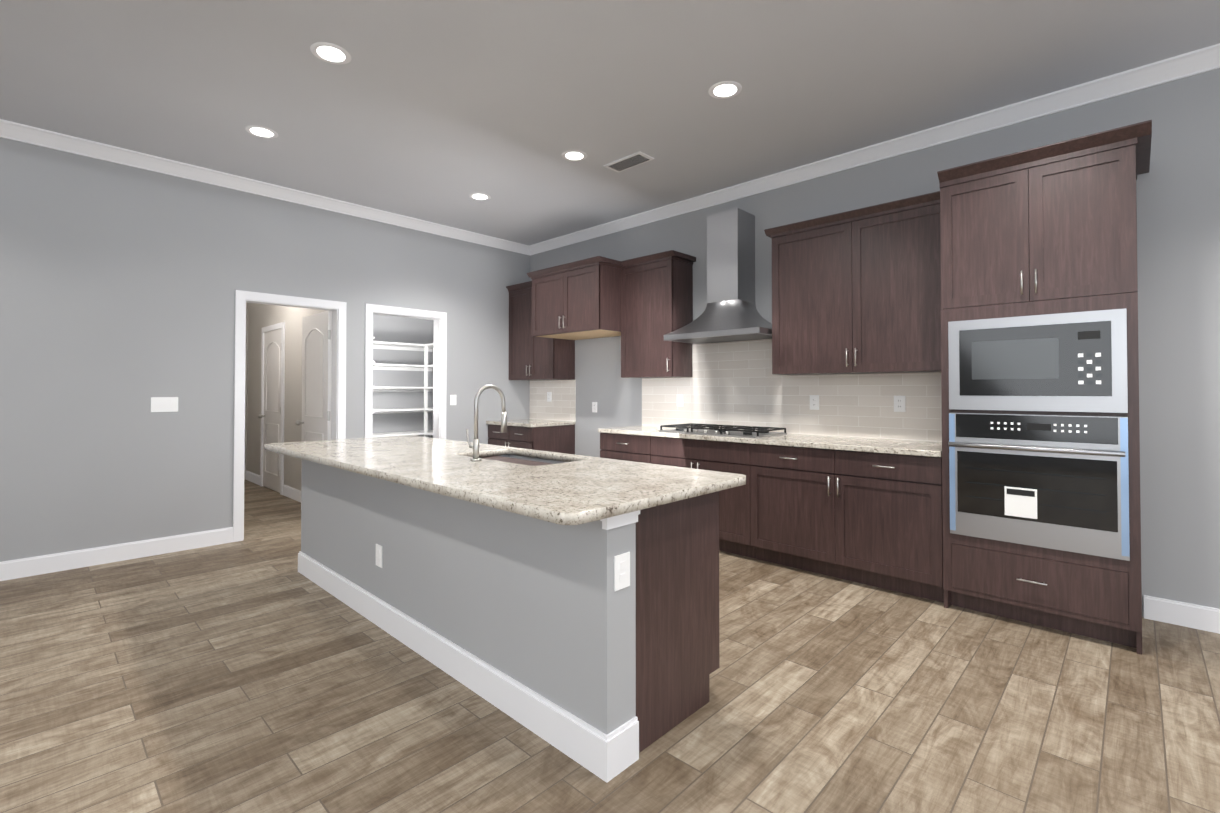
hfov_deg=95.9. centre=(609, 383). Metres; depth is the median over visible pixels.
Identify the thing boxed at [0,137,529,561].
wall
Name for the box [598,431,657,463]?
base cabinet
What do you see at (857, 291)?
upper cabinet
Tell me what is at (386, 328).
wall
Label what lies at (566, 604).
kitchen island
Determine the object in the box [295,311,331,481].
open door
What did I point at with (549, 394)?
outlet
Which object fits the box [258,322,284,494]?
closed door
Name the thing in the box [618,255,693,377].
upper cabinet
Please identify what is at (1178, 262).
wall
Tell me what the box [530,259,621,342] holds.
upper cabinet
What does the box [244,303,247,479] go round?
wall
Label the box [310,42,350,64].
recessed light
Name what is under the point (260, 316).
wall
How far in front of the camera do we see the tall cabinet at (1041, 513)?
2.87 m
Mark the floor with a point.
(254, 671)
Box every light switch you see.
[151,397,177,411]
[450,395,456,404]
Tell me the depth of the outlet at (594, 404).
6.07 m
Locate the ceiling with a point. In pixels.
(434, 110)
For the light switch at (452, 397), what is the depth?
6.09 m
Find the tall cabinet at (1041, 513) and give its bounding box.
[937,120,1151,654]
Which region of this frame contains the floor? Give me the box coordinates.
[0,479,1219,812]
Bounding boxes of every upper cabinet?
[508,283,574,379]
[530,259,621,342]
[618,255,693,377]
[770,195,941,374]
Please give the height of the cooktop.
0.052 m
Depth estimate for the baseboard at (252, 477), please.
7.56 m
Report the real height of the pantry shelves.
1.840 m
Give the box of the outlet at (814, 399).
[810,395,818,409]
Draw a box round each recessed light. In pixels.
[245,125,277,138]
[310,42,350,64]
[469,193,490,200]
[562,150,586,160]
[709,81,741,98]
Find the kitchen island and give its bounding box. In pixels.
[296,457,719,782]
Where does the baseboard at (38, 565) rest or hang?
attached to the wall at (120, 284)
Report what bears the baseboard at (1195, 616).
attached to the wall at (1178, 262)
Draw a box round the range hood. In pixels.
[664,208,771,343]
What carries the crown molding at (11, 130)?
attached to the wall at (120, 284)
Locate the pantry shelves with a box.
[372,337,433,436]
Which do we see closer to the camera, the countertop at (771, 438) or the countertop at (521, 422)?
the countertop at (771, 438)
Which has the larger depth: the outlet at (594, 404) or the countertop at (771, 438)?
the outlet at (594, 404)
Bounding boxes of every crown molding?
[0,119,527,254]
[528,43,1219,255]
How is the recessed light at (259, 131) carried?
in the ceiling
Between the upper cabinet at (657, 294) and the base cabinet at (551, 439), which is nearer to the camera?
the upper cabinet at (657, 294)
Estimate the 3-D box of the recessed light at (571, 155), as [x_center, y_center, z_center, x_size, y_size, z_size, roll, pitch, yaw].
[-0.269,-1.727,4.170,0.192,0.006,0.190,-1,-1,44]
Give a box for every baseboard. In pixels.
[0,527,232,580]
[246,471,259,484]
[283,485,300,501]
[1144,595,1219,633]
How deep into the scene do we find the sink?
3.24 m
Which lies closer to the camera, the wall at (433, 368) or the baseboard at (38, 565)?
the baseboard at (38, 565)
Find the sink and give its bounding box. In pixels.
[479,454,564,463]
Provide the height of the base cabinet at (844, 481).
0.875 m
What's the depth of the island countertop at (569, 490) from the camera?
2.35 m
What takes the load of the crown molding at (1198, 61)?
attached to the wall at (1178, 262)
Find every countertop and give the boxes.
[265,435,745,528]
[486,419,573,426]
[598,427,941,458]
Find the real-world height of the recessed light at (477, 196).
0.006 m
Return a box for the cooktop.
[659,423,786,437]
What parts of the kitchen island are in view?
trim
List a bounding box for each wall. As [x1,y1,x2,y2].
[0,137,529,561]
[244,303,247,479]
[247,303,331,492]
[373,314,431,437]
[432,320,433,437]
[530,68,1219,616]
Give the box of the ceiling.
[0,0,1219,244]
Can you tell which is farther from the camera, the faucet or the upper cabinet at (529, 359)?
the upper cabinet at (529, 359)
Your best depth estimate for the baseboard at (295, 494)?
6.41 m
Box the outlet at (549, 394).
[547,392,551,401]
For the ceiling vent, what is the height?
0.010 m
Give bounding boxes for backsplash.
[529,339,941,441]
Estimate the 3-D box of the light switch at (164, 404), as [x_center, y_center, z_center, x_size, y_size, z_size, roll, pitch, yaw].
[-3.462,0.165,4.280,0.011,0.115,0.167,-1,-1,44]
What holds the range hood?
attached to the wall at (1178, 262)
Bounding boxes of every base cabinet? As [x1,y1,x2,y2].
[486,423,574,453]
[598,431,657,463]
[658,439,757,558]
[758,443,943,602]
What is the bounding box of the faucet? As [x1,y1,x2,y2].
[466,385,506,461]
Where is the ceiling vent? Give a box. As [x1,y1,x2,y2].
[604,151,653,171]
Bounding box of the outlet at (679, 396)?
[677,394,682,405]
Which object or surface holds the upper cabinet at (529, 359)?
attached to the wall at (1178, 262)
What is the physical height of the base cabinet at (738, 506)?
0.875 m
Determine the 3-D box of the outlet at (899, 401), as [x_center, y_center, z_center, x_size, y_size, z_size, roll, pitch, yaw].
[2.065,0.145,3.926,0.075,0.115,0.008,-1,-1,44]
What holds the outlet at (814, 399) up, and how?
attached to the wall at (1178, 262)
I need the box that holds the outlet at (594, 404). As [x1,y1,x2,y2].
[592,402,596,412]
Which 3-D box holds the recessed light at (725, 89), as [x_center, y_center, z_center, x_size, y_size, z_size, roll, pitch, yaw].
[0.682,-1.740,3.262,0.190,0.006,0.192,-1,-1,44]
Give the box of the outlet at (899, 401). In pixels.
[894,396,905,411]
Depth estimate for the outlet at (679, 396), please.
5.25 m

